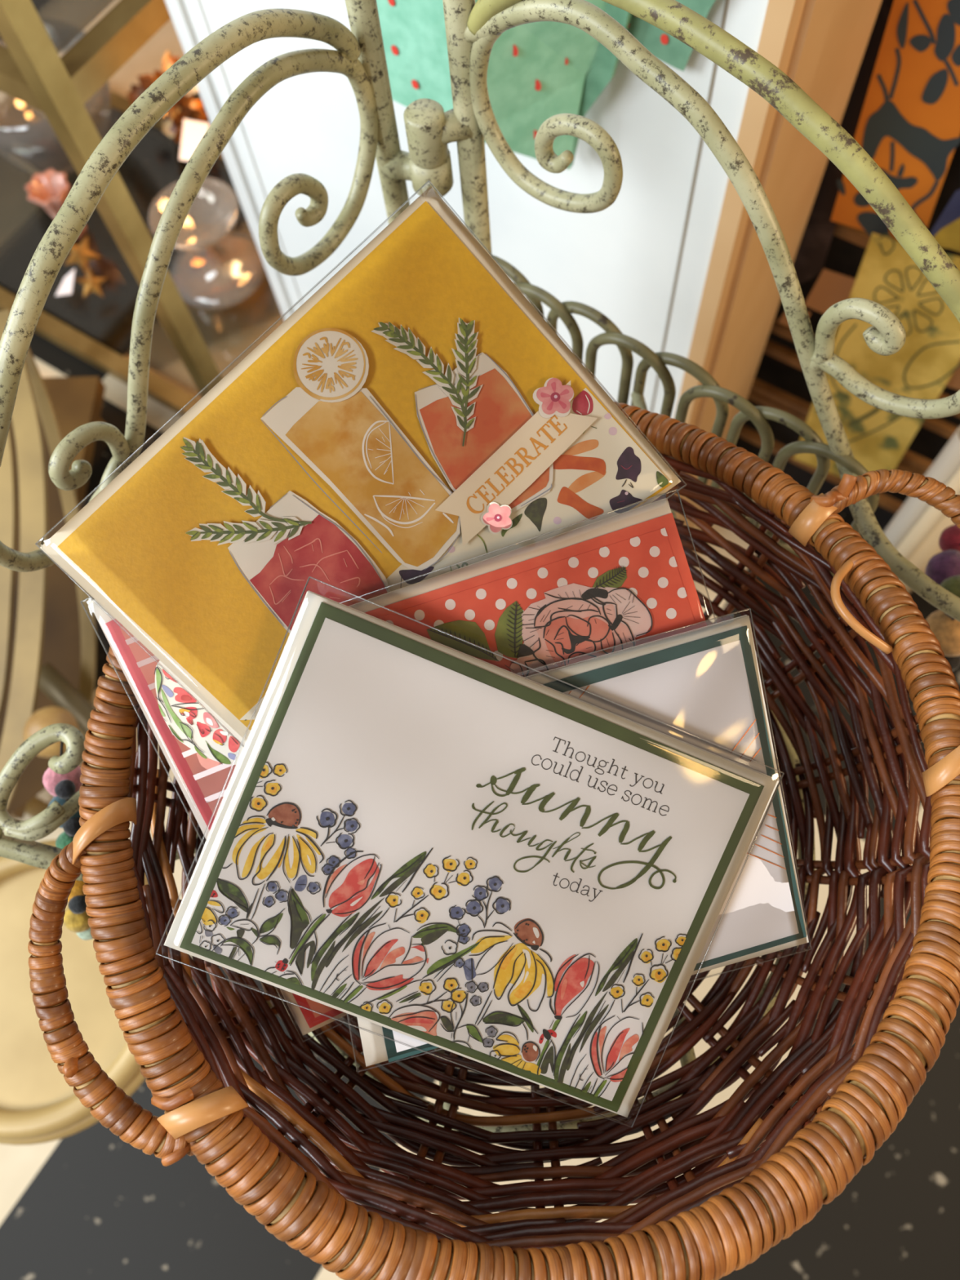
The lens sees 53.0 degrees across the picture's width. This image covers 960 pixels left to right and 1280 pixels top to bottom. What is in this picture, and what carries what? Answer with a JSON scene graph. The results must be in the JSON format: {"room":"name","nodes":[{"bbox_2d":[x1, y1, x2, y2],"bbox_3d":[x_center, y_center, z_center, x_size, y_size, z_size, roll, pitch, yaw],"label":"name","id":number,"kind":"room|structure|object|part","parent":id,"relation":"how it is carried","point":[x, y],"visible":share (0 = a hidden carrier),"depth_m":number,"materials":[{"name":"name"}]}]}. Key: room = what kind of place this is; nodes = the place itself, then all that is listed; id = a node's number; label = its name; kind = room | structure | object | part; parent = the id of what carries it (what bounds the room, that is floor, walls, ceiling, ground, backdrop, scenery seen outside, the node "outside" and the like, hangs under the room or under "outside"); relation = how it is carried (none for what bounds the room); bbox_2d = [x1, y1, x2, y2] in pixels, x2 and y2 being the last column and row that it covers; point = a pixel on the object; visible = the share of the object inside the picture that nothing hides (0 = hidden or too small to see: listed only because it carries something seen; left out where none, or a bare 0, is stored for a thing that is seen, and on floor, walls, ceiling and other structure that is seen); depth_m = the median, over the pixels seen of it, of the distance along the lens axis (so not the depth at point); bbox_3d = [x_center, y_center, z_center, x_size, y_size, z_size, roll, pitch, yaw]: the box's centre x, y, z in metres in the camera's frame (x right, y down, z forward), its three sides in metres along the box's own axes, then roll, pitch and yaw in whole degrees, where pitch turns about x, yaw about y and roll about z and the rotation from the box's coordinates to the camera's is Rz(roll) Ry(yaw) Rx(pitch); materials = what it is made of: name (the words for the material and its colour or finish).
{"room":"shop","nodes":[
{"label":"shop","id":0,"kind":"room"},
{"bbox_2d":[164,0,768,418],"bbox_3d":[-0.020,-0.557,0.267,0.437,1.900,0.165,31,74,14],"label":"wall","id":1,"kind":"structure","parent":0,"point":[620,260],"depth_m":0.65,"materials":[{"name":"white paint"}]},
{"bbox_2d":[166,0,293,319],"bbox_3d":[-0.238,-0.591,0.294,0.012,1.900,0.004,31,74,14],"label":"trim","id":2,"kind":"structure","parent":1,"relation":"attached to","point":[176,7],"depth_m":0.80,"materials":[{"name":"white paint"}]},
{"bbox_2d":[194,0,302,306],"bbox_3d":[-0.218,-0.581,0.289,0.004,1.900,0.002,31,74,14],"label":"trim","id":3,"kind":"structure","parent":1,"relation":"attached to","point":[197,3],"depth_m":0.77,"materials":[{"name":"white paint"}]},
{"bbox_2d":[376,0,606,169],"bbox_3d":[0.009,-0.287,0.496,0.122,0.131,0.031,0,69,4],"label":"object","id":4,"kind":"object","parent":1,"relation":"attached to","point":[537,71],"visible":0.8,"depth_m":0.49,"materials":[{"name":"green paper"}]},
{"bbox_2d":[569,2,631,168],"bbox_3d":[0.060,-0.297,0.511,0.041,0.122,0.004,31,74,14],"label":"sheet","id":5,"kind":"object","parent":1,"relation":"attached to","point":[602,70],"visible":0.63,"depth_m":0.50,"materials":[{"name":"green paper"}]},
{"bbox_2d":[626,0,715,71],"bbox_3d":[0.090,-0.302,0.464,0.055,0.052,0.001,30,74,14],"label":"sheet","id":6,"kind":"object","parent":1,"relation":"attached to","point":[667,48],"visible":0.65,"depth_m":0.48,"materials":[{"name":"green paper"}]},
{"bbox_2d":[650,0,728,412],"bbox_3d":[0.099,-0.395,0.197,0.002,1.900,0.001,0,69,4],"label":"trim","id":7,"kind":"structure","parent":1,"relation":"attached to","point":[726,2],"depth_m":0.57,"materials":[{"name":"white wood"}]},
{"bbox_2d":[674,0,881,527],"bbox_3d":[0.168,-0.443,0.212,0.016,1.900,0.171,31,74,14],"label":"trim","id":8,"kind":"structure","parent":1,"relation":"attached to","point":[820,45],"depth_m":0.58,"materials":[{"name":"beige paint"}]},
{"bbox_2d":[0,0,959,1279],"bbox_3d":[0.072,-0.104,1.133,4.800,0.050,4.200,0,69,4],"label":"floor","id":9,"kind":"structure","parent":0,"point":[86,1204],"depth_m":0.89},
{"bbox_2d":[0,309,109,819],"bbox_3d":[-0.534,-0.080,0.911,0.545,0.423,0.547,0,69,4],"label":"chair","id":10,"kind":"object","parent":9,"relation":"on","point":[48,639],"visible":0.65,"depth_m":0.77,"materials":[{"name":"brown"}]},
{"bbox_3d":[-0.466,0.167,0.990,0.020,0.093,0.034,-42,72,-12],"label":"leg","id":11,"kind":"part","parent":10,"relation":"part of","materials":[{"name":"beige wood"}]},
{"bbox_3d":[-0.406,-0.044,0.854,0.128,0.172,0.446,0,69,4],"label":"panel","id":12,"kind":"part","parent":10,"relation":"part of","materials":[{"name":"beige wood"}]},
{"bbox_2d":[0,839,278,1145],"bbox_3d":[-0.273,0.283,0.781,0.186,0.374,0.186,0,69,4],"label":"stool","id":13,"kind":"object","parent":9,"relation":"on","point":[37,1105],"visible":0.28,"depth_m":0.61,"materials":[{"name":"beige wood"}]},
{"bbox_3d":[-0.209,0.297,0.779,0.018,0.360,0.017,0,69,4],"label":"leg","id":14,"kind":"part","parent":13,"relation":"part of","materials":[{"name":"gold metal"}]},
{"bbox_2d":[0,0,284,416],"bbox_3d":[-0.502,-0.792,0.602,0.642,1.500,0.362,31,74,14],"label":"shelf unit","id":15,"kind":"object","parent":9,"relation":"on","point":[39,85],"visible":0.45,"depth_m":1.20,"materials":[{"name":"brown wood"}]},
{"bbox_3d":[-0.718,-0.688,1.353,0.022,0.022,0.318,31,74,14],"label":"rail","id":16,"kind":"part","parent":15,"relation":"part of","materials":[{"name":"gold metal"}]},
{"bbox_3d":[-0.579,-0.564,0.802,0.598,0.022,0.022,31,74,14],"label":"rail","id":17,"kind":"part","parent":15,"relation":"part of","materials":[{"name":"beige wood"}]},
{"bbox_2d":[24,168,87,239],"bbox_3d":[-0.536,-0.551,1.232,0.054,0.075,0.054,21,72,11],"label":"flower","id":18,"kind":"object","parent":15,"relation":"on","point":[49,189],"visible":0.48,"depth_m":1.21,"materials":[{"name":"pink"}]},
{"bbox_2d":[0,30,112,174],"bbox_3d":[-0.567,-0.690,1.262,0.189,0.120,0.189,0,69,4],"label":"glass ornament","id":19,"kind":"object","parent":15,"relation":"on","point":[35,148],"visible":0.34,"depth_m":1.22,"materials":[{"name":"clear glass"}]},
{"bbox_3d":[-0.487,-0.704,0.835,0.590,0.005,0.310,31,74,14],"label":"glass shelf","id":20,"kind":"part","parent":15,"relation":"part of","materials":[{"name":"clear glass"}]},
{"bbox_2d":[55,268,75,296],"bbox_3d":[-0.527,-0.453,1.224,0.026,0.011,0.038,0,69,4],"label":"price tag","id":21,"kind":"object","parent":15,"relation":"on","point":[66,286],"visible":1,"depth_m":1.22,"materials":[{"name":"white paper"}]},
{"bbox_2d":[63,235,101,274],"bbox_3d":[-0.505,-0.489,1.224,0.048,0.028,0.041,0,69,4],"label":"star ornament","id":22,"kind":"object","parent":15,"relation":"on","point":[81,255],"visible":0.94,"depth_m":1.22,"materials":[{"name":"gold metal"}]},
{"bbox_2d":[74,266,106,297],"bbox_3d":[-0.488,-0.447,1.208,0.037,0.026,0.034,0,69,4],"label":"star ornament","id":23,"kind":"object","parent":15,"relation":"on","point":[91,283],"visible":1,"depth_m":1.21,"materials":[{"name":"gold metal"}]},
{"bbox_3d":[-0.551,-0.400,1.233,0.598,0.022,0.022,31,74,14],"label":"rail","id":24,"kind":"part","parent":15,"relation":"part of","materials":[{"name":"brown wood"}]},
{"bbox_3d":[-0.227,-0.546,0.773,0.022,0.022,0.318,31,74,14],"label":"rail","id":25,"kind":"part","parent":15,"relation":"part of","materials":[{"name":"beige wood"}]},
{"bbox_3d":[-0.460,-0.540,1.266,0.590,0.005,0.310,31,74,14],"label":"glass shelf","id":26,"kind":"part","parent":15,"relation":"part of","materials":[{"name":"clear glass"}]},
{"bbox_2d":[126,50,208,143],"bbox_3d":[-0.405,-0.722,1.288,0.111,0.096,0.099,32,74,14],"label":"foliage","id":27,"kind":"object","parent":15,"relation":"on","point":[172,126],"visible":0.34,"depth_m":1.27,"materials":[{"name":"orange plant"}]},
{"bbox_2d":[179,119,209,161],"bbox_3d":[-0.360,-0.629,1.214,0.036,0.010,0.067,0,69,4],"label":"price tag","id":28,"kind":"object","parent":27,"relation":"on","point":[193,131],"visible":0.67,"depth_m":1.22,"materials":[{"name":"white paper"}]},
{"bbox_3d":[-0.366,-0.670,1.324,0.598,0.022,0.022,31,74,14],"label":"rail","id":29,"kind":"part","parent":15,"relation":"part of","materials":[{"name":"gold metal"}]},
{"bbox_2d":[148,177,266,309],"bbox_3d":[-0.335,-0.487,1.181,0.124,0.099,0.124,0,69,4],"label":"glass ornament","id":30,"kind":"object","parent":15,"relation":"on","point":[239,277],"visible":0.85,"depth_m":1.21,"materials":[{"name":"clear glass"}]},
{"bbox_2d":[148,177,238,251],"bbox_3d":[-0.337,-0.499,1.149,0.108,0.030,0.108,0,69,4],"label":"bowl","id":31,"kind":"object","parent":30,"relation":"on","point":[224,221],"depth_m":1.15,"materials":[{"name":"clear glass"}]},
{"bbox_2d":[0,0,959,1132],"bbox_3d":[0.012,0.070,0.514,0.298,0.990,0.317,32,74,14],"label":"stand","id":32,"kind":"object","parent":9,"relation":"on","point":[473,28],"visible":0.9,"depth_m":0.33,"materials":[{"name":"green paint"}]},
{"bbox_2d":[42,741,93,940],"bbox_3d":[-0.159,0.078,0.368,0.019,0.068,0.067,0,69,4],"label":"garland","id":33,"kind":"object","parent":32,"relation":"hanging from","point":[64,787],"visible":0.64,"depth_m":0.37,"materials":[{"name":"multicoloured"}]},
{"bbox_3d":[-0.134,0.077,0.357,0.094,0.038,0.022,-7,69,1],"label":"flat rail","id":34,"kind":"part","parent":32,"relation":"part of","materials":[{"name":"metal"}]},
{"bbox_3d":[-0.024,-0.117,0.587,0.010,0.990,0.010,-32,71,-8],"label":"post","id":35,"kind":"part","parent":32,"relation":"part of","materials":[{"name":"metal"}]},
{"bbox_3d":[-0.021,-0.189,0.371,0.041,0.039,0.018,18,71,10],"label":"hinge arm","id":36,"kind":"part","parent":32,"relation":"part of","materials":[{"name":"green paint"}]},
{"bbox_3d":[0.010,-0.106,0.581,0.010,0.990,0.010,-10,69,0],"label":"post","id":37,"kind":"part","parent":32,"relation":"part of","materials":[{"name":"metal"}]},
{"bbox_2d":[27,401,959,1279],"bbox_3d":[0.011,0.053,0.319,0.272,0.092,0.272,16,71,9],"label":"wicker basket","id":38,"kind":"object","parent":32,"relation":"on","point":[712,1220],"visible":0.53,"depth_m":0.29,"materials":[{"name":"wicker"}]},
{"bbox_3d":[-0.106,0.102,0.272,0.035,0.009,0.094,-27,70,-7],"label":"handle","id":39,"kind":"part","parent":38,"relation":"part of","materials":[{"name":"wicker"}]},
{"bbox_2d":[80,595,355,1042],"bbox_3d":[-0.033,0.032,0.297,0.122,0.087,0.142,-25,70,-6],"label":"greeting card","id":40,"kind":"object","parent":38,"relation":"in","point":[196,744],"visible":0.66,"depth_m":0.29,"materials":[{"name":"red paper"}]},
{"bbox_3d":[-0.032,0.035,0.295,0.106,0.076,0.124,-25,70,-6],"label":"striped panel","id":41,"kind":"part","parent":40,"relation":"part of","materials":[{"name":"paper"}]},
{"bbox_2d":[35,180,686,746],"bbox_3d":[-0.035,-0.038,0.276,0.161,0.081,0.102,-37,71,-10],"label":"greeting card","id":42,"kind":"object","parent":38,"relation":"in","point":[416,415],"visible":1,"depth_m":0.28,"materials":[{"name":"yellow paper"}]},
{"bbox_2d":[155,576,784,1128],"bbox_3d":[-0.003,0.063,0.270,0.151,0.084,0.105,18,71,10],"label":"greeting card","id":43,"kind":"object","parent":38,"relation":"in","point":[411,834],"visible":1,"depth_m":0.27,"materials":[{"name":"white paper"}]},
{"bbox_2d":[195,761,687,1097],"bbox_3d":[-0.011,0.084,0.269,0.128,0.055,0.053,19,72,10],"label":"print","id":44,"kind":"object","parent":43,"relation":"attached to","point":[527,921],"depth_m":0.27,"materials":[{"name":"multicoloured"}]},
{"bbox_2d":[339,488,716,676],"bbox_3d":[0.021,0.030,0.281,0.114,0.065,0.104,-17,69,-3],"label":"greeting card","id":45,"kind":"object","parent":38,"relation":"in","point":[626,576],"visible":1,"depth_m":0.27,"materials":[{"name":"red paper"}]},
{"bbox_3d":[0.023,0.031,0.279,0.102,0.056,0.091,-16,69,-3],"label":"dotted panel","id":46,"kind":"part","parent":45,"relation":"part of","materials":[{"name":"red paper"}]},
{"bbox_2d":[346,608,812,1072],"bbox_3d":[0.020,0.059,0.277,0.142,0.058,0.091,-14,69,-2],"label":"greeting card","id":47,"kind":"object","parent":38,"relation":"in","point":[704,682],"visible":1,"depth_m":0.27,"materials":[{"name":"white paper"}]},
{"bbox_3d":[0.142,-0.011,0.295,0.050,0.009,0.096,-21,69,-4],"label":"handle","id":48,"kind":"part","parent":38,"relation":"part of","materials":[{"name":"wicker"}]},
{"bbox_3d":[0.080,-0.087,0.476,0.246,0.006,0.006,34,75,15],"label":"gallery rail","id":49,"kind":"part","parent":32,"relation":"part of","materials":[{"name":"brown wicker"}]},
{"bbox_2d":[924,524,959,671],"bbox_3d":[0.211,-0.026,0.408,0.024,0.094,0.088,11,70,8],"label":"garland","id":50,"kind":"object","parent":32,"relation":"hanging from","point":[943,567],"visible":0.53,"depth_m":0.43,"materials":[{"name":"multicoloured"}]},
{"bbox_2d":[735,136,959,529],"bbox_3d":[0.673,-0.166,0.502,1.140,1.100,0.055,31,74,14],"label":"rack","id":51,"kind":"object","parent":9,"relation":"on","point":[779,382],"visible":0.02,"depth_m":0.94,"materials":[{"name":"wood"}]},
{"bbox_2d":[777,311,810,326],"bbox_3d":[0.273,-0.280,0.836,0.024,0.027,0.001,30,74,14],"label":"sheet","id":52,"kind":"object","parent":51,"relation":"attached to","point":[783,320],"visible":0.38,"depth_m":0.84,"materials":[{"name":"brown paper"}]},
{"bbox_3d":[0.687,0.014,0.919,1.140,0.010,0.008,31,74,14],"label":"rail","id":53,"kind":"part","parent":51,"relation":"part of","materials":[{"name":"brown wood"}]},
{"bbox_2d":[804,268,855,313],"bbox_3d":[0.290,-0.283,0.789,0.040,0.049,0.001,30,74,14],"label":"sheet","id":54,"kind":"object","parent":51,"relation":"hanging from","point":[831,287],"visible":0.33,"depth_m":0.79,"materials":[{"name":"brown paper"}]},
{"bbox_3d":[0.683,-0.009,0.857,1.140,0.010,0.008,31,74,14],"label":"rail","id":55,"kind":"part","parent":51,"relation":"part of","materials":[{"name":"brown wood"}]},
{"bbox_3d":[0.682,-0.014,0.844,1.140,0.010,0.008,31,74,14],"label":"rail","id":56,"kind":"part","parent":51,"relation":"part of","materials":[{"name":"brown wood"}]},
{"bbox_2d":[793,0,893,284],"bbox_3d":[0.253,-0.341,0.697,0.042,0.296,0.001,30,74,14],"label":"sheet","id":57,"kind":"object","parent":51,"relation":"hanging from","point":[811,255],"visible":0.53,"depth_m":0.71,"materials":[{"name":"paper"}]},
{"bbox_3d":[0.669,-0.093,0.638,1.140,0.010,0.008,31,74,14],"label":"rail","id":58,"kind":"part","parent":51,"relation":"part of","materials":[{"name":"brown wood"}]},
{"bbox_3d":[0.678,-0.036,0.788,1.140,0.010,0.008,31,74,14],"label":"rail","id":59,"kind":"part","parent":51,"relation":"part of","materials":[{"name":"brown wood"}]},
{"bbox_3d":[0.677,-0.046,0.760,1.140,0.010,0.008,31,74,14],"label":"rail","id":60,"kind":"part","parent":51,"relation":"part of","materials":[{"name":"brown wood"}]},
{"bbox_2d":[793,232,959,476],"bbox_3d":[0.338,-0.220,0.819,0.106,0.310,0.001,30,74,14],"label":"patterned towel","id":61,"kind":"object","parent":51,"relation":"hanging from","point":[887,276],"visible":0.73,"depth_m":0.78,"materials":[{"name":"yellow fabric"}]},
{"bbox_2d":[831,233,959,442],"bbox_3d":[0.339,-0.221,0.812,0.098,0.278,0.001,31,74,14],"label":"print","id":62,"kind":"object","parent":61,"relation":"attached to","point":[887,276],"depth_m":0.77,"materials":[{"name":"yellow"}]},
{"bbox_2d":[831,0,959,239],"bbox_3d":[0.283,-0.338,0.627,0.080,0.209,0.001,31,74,14],"label":"patterned towel","id":63,"kind":"object","parent":51,"relation":"hanging from","point":[908,124],"visible":0.84,"depth_m":0.62,"materials":[{"name":"orange fabric"}]},
{"bbox_2d":[930,189,959,236],"bbox_3d":[0.329,-0.290,0.654,0.030,0.072,0.001,30,74,14],"label":"sheet","id":64,"kind":"object","parent":51,"relation":"hanging from","point":[951,213],"visible":0.5,"depth_m":0.66,"materials":[{"name":"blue paper"}]},
{"bbox_2d":[933,217,959,251],"bbox_3d":[0.330,-0.275,0.644,0.046,0.056,0.001,31,74,14],"label":"sheet","id":65,"kind":"object","parent":51,"relation":"attached to","point":[948,237],"visible":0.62,"depth_m":0.66,"materials":[{"name":"yellow paper"}]},
{"bbox_2d":[945,360,959,390],"bbox_3d":[0.395,-0.221,0.763,0.056,0.084,0.001,31,74,14],"label":"sheet","id":66,"kind":"object","parent":51,"relation":"hanging from","point":[953,382],"visible":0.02,"depth_m":0.79,"materials":[{"name":"brown paper"}]},
{"bbox_2d":[842,426,959,590],"bbox_3d":[0.395,-0.103,0.909,0.021,0.329,0.021,0,69,4],"label":"paper roll","id":67,"kind":"object","parent":9,"relation":"on","point":[947,464],"visible":0.44,"depth_m":0.84,"materials":[{"name":"beige paper"}]},
{"bbox_2d":[898,515,954,593],"bbox_3d":[0.422,-0.090,0.891,0.025,0.352,0.025,0,69,4],"label":"paper roll","id":68,"kind":"object","parent":9,"relation":"on","point":[930,547],"visible":0.1,"depth_m":0.89,"materials":[{"name":"brown paper"}]},
{"bbox_2d":[896,467,959,559],"bbox_3d":[0.407,-0.097,0.901,0.021,0.340,0.021,0,69,4],"label":"paper roll","id":69,"kind":"object","parent":9,"relation":"on","point":[931,517],"visible":0.22,"depth_m":0.87,"materials":[{"name":"beige paper"}]}
]}

